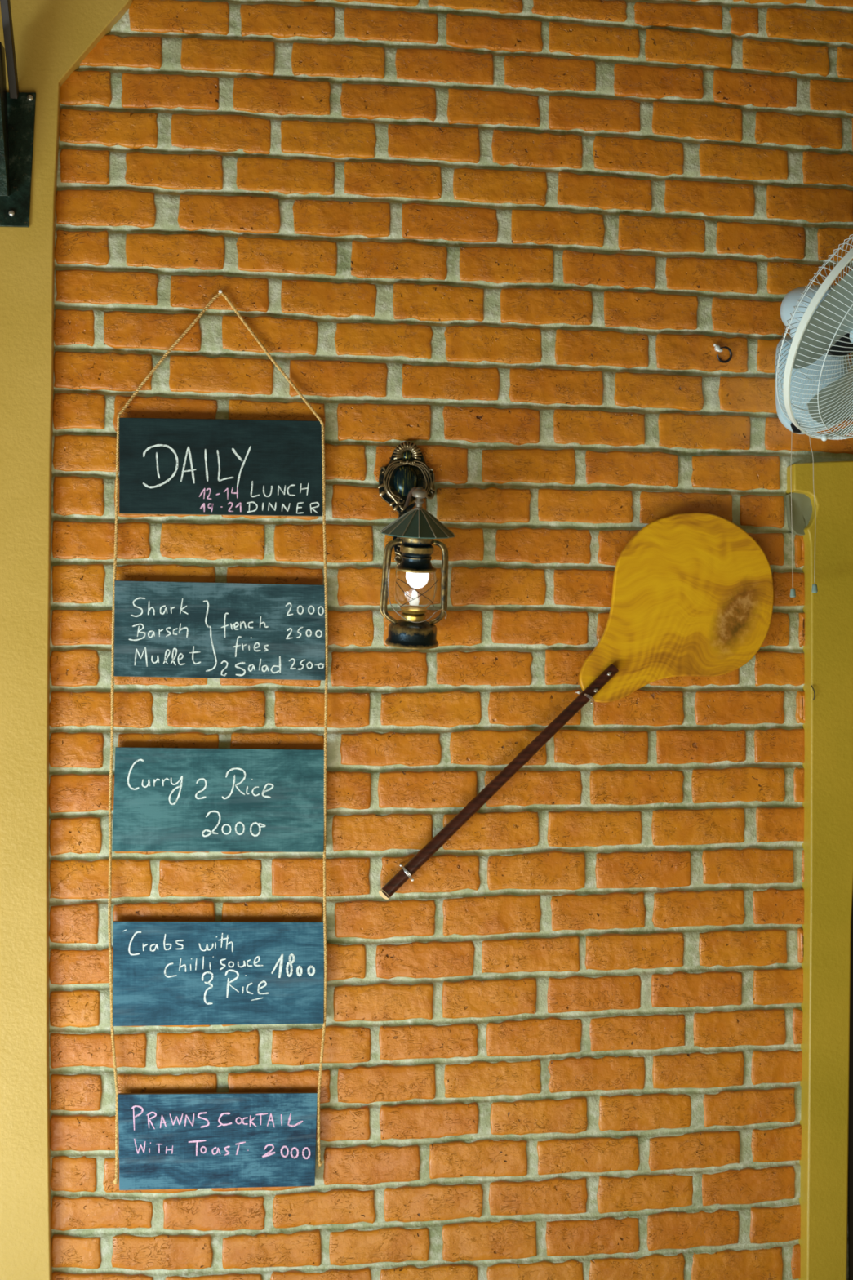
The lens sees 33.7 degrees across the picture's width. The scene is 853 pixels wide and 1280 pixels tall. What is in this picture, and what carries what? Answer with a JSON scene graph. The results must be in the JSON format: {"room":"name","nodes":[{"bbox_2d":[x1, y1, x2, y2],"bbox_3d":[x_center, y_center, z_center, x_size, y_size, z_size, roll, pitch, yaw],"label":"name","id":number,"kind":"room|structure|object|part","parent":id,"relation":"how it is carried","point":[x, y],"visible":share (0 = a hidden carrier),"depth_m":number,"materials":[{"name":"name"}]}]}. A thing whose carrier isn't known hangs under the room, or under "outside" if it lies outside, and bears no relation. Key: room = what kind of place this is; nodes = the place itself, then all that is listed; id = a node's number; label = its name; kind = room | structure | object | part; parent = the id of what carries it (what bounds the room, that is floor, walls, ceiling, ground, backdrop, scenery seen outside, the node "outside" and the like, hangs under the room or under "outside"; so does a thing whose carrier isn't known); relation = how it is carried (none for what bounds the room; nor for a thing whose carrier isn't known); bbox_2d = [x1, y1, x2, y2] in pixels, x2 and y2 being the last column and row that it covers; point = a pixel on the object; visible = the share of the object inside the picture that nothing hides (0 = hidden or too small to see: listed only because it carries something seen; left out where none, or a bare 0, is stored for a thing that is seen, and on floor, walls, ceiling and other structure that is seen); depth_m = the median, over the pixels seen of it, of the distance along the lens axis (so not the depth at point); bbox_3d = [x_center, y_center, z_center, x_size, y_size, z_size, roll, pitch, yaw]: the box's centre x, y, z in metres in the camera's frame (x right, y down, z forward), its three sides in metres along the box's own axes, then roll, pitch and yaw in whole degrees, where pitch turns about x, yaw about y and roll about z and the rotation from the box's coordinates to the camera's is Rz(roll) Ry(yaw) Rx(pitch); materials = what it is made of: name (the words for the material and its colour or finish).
{"room":"restaurant","nodes":[
{"label":"restaurant","id":0,"kind":"room"},
{"bbox_2d":[0,0,852,1279],"bbox_3d":[0.035,-0.015,2.571,2.305,2.587,0.061,0,-2,-8],"label":"wall","id":1,"kind":"structure","parent":0,"point":[513,242],"depth_m":2.58,"materials":[{"name":"brick"}]},
{"bbox_2d":[0,0,35,227],"bbox_3d":[-0.740,-0.930,2.404,0.126,0.416,0.154,0,-2,-8],"label":"iron bracket","id":2,"kind":"object","parent":1,"relation":"attached to","point":[17,109],"visible":1,"depth_m":2.46,"materials":[{"name":"black metal"}]},
{"bbox_3d":[-0.731,-0.902,2.438,0.012,0.248,0.089,0,-2,-8],"label":"web plate","id":3,"kind":"part","parent":2,"relation":"part of","materials":[{"name":"grey metal"}]},
{"bbox_3d":[-0.749,-0.842,2.463,0.126,0.242,0.006,0,-2,-8],"label":"mounting plate","id":4,"kind":"part","parent":2,"relation":"part of","materials":[{"name":"black metal"}]},
{"bbox_2d":[399,863,413,881],"bbox_3d":[-0.036,0.417,2.530,0.026,0.032,0.034,0,-2,-8],"label":"tie","id":5,"kind":"object","parent":1,"relation":"attached to","point":[401,864],"visible":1,"depth_m":2.52,"materials":[{"name":"silver metal"}]},
{"bbox_2d":[377,441,454,649],"bbox_3d":[-0.018,-0.173,2.487,0.130,0.381,0.182,0,-2,-5],"label":"wall lantern","id":6,"kind":"object","parent":1,"relation":"attached to","point":[406,480],"visible":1,"depth_m":2.46,"materials":[{"name":"brown metal"}]},
{"bbox_3d":[-0.071,-0.107,2.471,0.015,0.135,0.036,1,-2,-27],"label":"rail","id":7,"kind":"part","parent":6,"relation":"part of","materials":[{"name":"brown metal"}]},
{"bbox_3d":[-0.036,-0.247,2.567,0.104,0.229,0.008,0,-2,-8],"label":"plate","id":8,"kind":"part","parent":6,"relation":"part of","materials":[{"name":"brown metal"}]},
{"bbox_3d":[-0.028,-0.255,2.502,0.017,0.022,0.118,1,-2,-12],"label":"arm","id":9,"kind":"part","parent":6,"relation":"part of","materials":[{"name":"brown metal"}]},
{"bbox_3d":[-0.023,-0.046,2.485,0.048,0.032,0.048,0,-2,-8],"label":"burner","id":10,"kind":"part","parent":6,"relation":"part of","materials":[{"name":"gold metal"}]},
{"bbox_3d":[-0.020,-0.092,2.478,0.077,0.078,0.079,0,-2,-8],"label":"glass globe","id":11,"kind":"part","parent":6,"relation":"part of","materials":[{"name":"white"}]},
{"bbox_3d":[-0.013,-0.082,2.459,0.108,0.105,0.028,1,-2,-18],"label":"bail handle","id":12,"kind":"part","parent":6,"relation":"part of","materials":[{"name":"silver metal"}]},
{"bbox_3d":[0.031,-0.104,2.486,0.015,0.135,0.034,0,-2,-1],"label":"rail","id":13,"kind":"part","parent":6,"relation":"part of","materials":[{"name":"brown metal"}]},
{"bbox_2d":[378,512,773,899],"bbox_3d":[0.283,0.115,2.568,0.738,0.706,0.041,0,-2,-7],"label":"peel","id":14,"kind":"object","parent":1,"relation":"attached to","point":[693,593],"visible":0.99,"depth_m":2.60,"materials":[{"name":"yellow wood"}]},
{"bbox_3d":[0.134,0.253,2.547,0.434,0.422,0.023,0,-2,-5],"label":"handle","id":15,"kind":"part","parent":14,"relation":"part of","materials":[{"name":"brown wood"}]},
{"bbox_3d":[0.464,-0.060,2.606,0.371,0.352,0.014,0,-2,-8],"label":"blade","id":16,"kind":"part","parent":14,"relation":"part of","materials":[{"name":"yellow wood"}]},
{"bbox_2d":[575,690,594,704],"bbox_3d":[0.293,0.105,2.574,0.031,0.025,0.059,0,-2,-8],"label":"tie","id":17,"kind":"object","parent":1,"relation":"attached to","point":[578,691],"visible":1,"depth_m":2.55,"materials":[{"name":"white metal"}]},
{"bbox_2d":[713,343,732,363],"bbox_3d":[0.558,-0.541,2.656,0.038,0.035,0.013,0,-2,-8],"label":"hook","id":18,"kind":"object","parent":1,"relation":"attached to","point":[717,347],"visible":1,"depth_m":2.65,"materials":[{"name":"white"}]},
{"bbox_2d":[774,234,852,597],"bbox_3d":[0.744,-0.391,2.449,0.365,0.616,0.463,0,-2,-8],"label":"wall fan","id":19,"kind":"object","parent":1,"relation":"attached to","point":[814,374],"visible":1,"depth_m":2.37,"materials":[{"name":"white plastic"}]},
{"bbox_3d":[0.673,-0.240,2.593,0.003,0.294,0.001,0,-2,-8],"label":"pull cord","id":20,"kind":"part","parent":19,"relation":"part of","materials":[{"name":"white fabric"}]},
{"bbox_3d":[0.673,-0.087,2.588,0.011,0.016,0.011,0,-2,-8],"label":"knob","id":21,"kind":"part","parent":19,"relation":"part of","materials":[{"name":"white plastic"}]},
{"bbox_3d":[0.678,-0.392,2.585,0.019,0.030,0.047,0,-2,16],"label":"switch panel","id":22,"kind":"part","parent":19,"relation":"part of","materials":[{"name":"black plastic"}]},
{"bbox_3d":[0.712,-0.243,2.599,0.012,0.284,0.001,0,-2,-8],"label":"pull cord","id":23,"kind":"part","parent":19,"relation":"part of","materials":[{"name":"white fabric"}]},
{"bbox_3d":[0.715,-0.095,2.594,0.011,0.016,0.011,0,-2,-8],"label":"knob","id":24,"kind":"part","parent":19,"relation":"part of","materials":[{"name":"white plastic"}]},
{"bbox_3d":[0.690,-0.550,2.315,0.168,0.192,0.152,0,-2,-8],"label":"blade","id":25,"kind":"part","parent":19,"relation":"part of","materials":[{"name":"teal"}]},
{"bbox_3d":[0.738,-0.452,2.448,0.102,0.155,0.244,-1,-2,28],"label":"blade","id":26,"kind":"part","parent":19,"relation":"part of","materials":[{"name":"teal"}]},
{"bbox_3d":[0.731,-0.549,2.413,0.083,0.115,0.140,-2,-3,42],"label":"motor plate","id":27,"kind":"part","parent":19,"relation":"part of","materials":[{"name":"black plastic"}]},
{"bbox_2d":[848,895,852,1279],"bbox_3d":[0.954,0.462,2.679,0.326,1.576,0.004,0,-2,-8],"label":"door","id":28,"kind":"structure","parent":1,"relation":"in","point":[851,1063],"depth_m":2.64,"materials":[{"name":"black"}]},
{"bbox_3d":[-0.370,-0.624,2.531,0.007,0.007,0.022,0,-2,-8],"label":"nail","id":29,"kind":"object","parent":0,"visible":0},
{"bbox_2d":[107,292,328,1187],"bbox_3d":[-0.366,0.161,2.497,0.384,1.568,0.017,0,-2,-7],"label":"rope","id":30,"kind":"object","parent":29,"relation":"hanging from","point":[320,1162],"visible":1,"depth_m":2.50,"materials":[{"name":"fabric"}]},
{"bbox_2d":[118,1092,317,1190],"bbox_3d":[-0.365,0.878,2.471,0.346,0.173,0.009,0,-2,-8],"label":"chalkboard","id":31,"kind":"object","parent":30,"relation":"hanging from","point":[203,1140],"visible":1,"depth_m":2.47,"materials":[{"name":"blue wood"}]},
{"bbox_2d":[112,920,324,1026],"bbox_3d":[-0.365,0.586,2.481,0.368,0.188,0.009,0,-2,-8],"label":"chalkboard","id":32,"kind":"object","parent":30,"relation":"hanging from","point":[165,972],"visible":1,"depth_m":2.48,"materials":[{"name":"blue"}]},
{"bbox_2d":[111,746,324,852],"bbox_3d":[-0.365,0.283,2.491,0.372,0.188,0.009,0,-2,-8],"label":"chalkboard","id":33,"kind":"object","parent":30,"relation":"hanging from","point":[166,799],"visible":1,"depth_m":2.49,"materials":[{"name":"teal"}]},
{"bbox_2d":[114,580,325,679],"bbox_3d":[-0.365,-0.016,2.501,0.370,0.174,0.009,0,-2,-8],"label":"chalkboard","id":34,"kind":"object","parent":30,"relation":"hanging from","point":[162,628],"visible":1,"depth_m":2.50,"materials":[{"name":"stone"}]},
{"bbox_2d":[119,417,322,516],"bbox_3d":[-0.365,-0.309,2.510,0.359,0.174,0.009,0,-2,-8],"label":"chalkboard","id":35,"kind":"object","parent":30,"relation":"hanging from","point":[167,466],"visible":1,"depth_m":2.51,"materials":[{"name":"black"}]}
]}

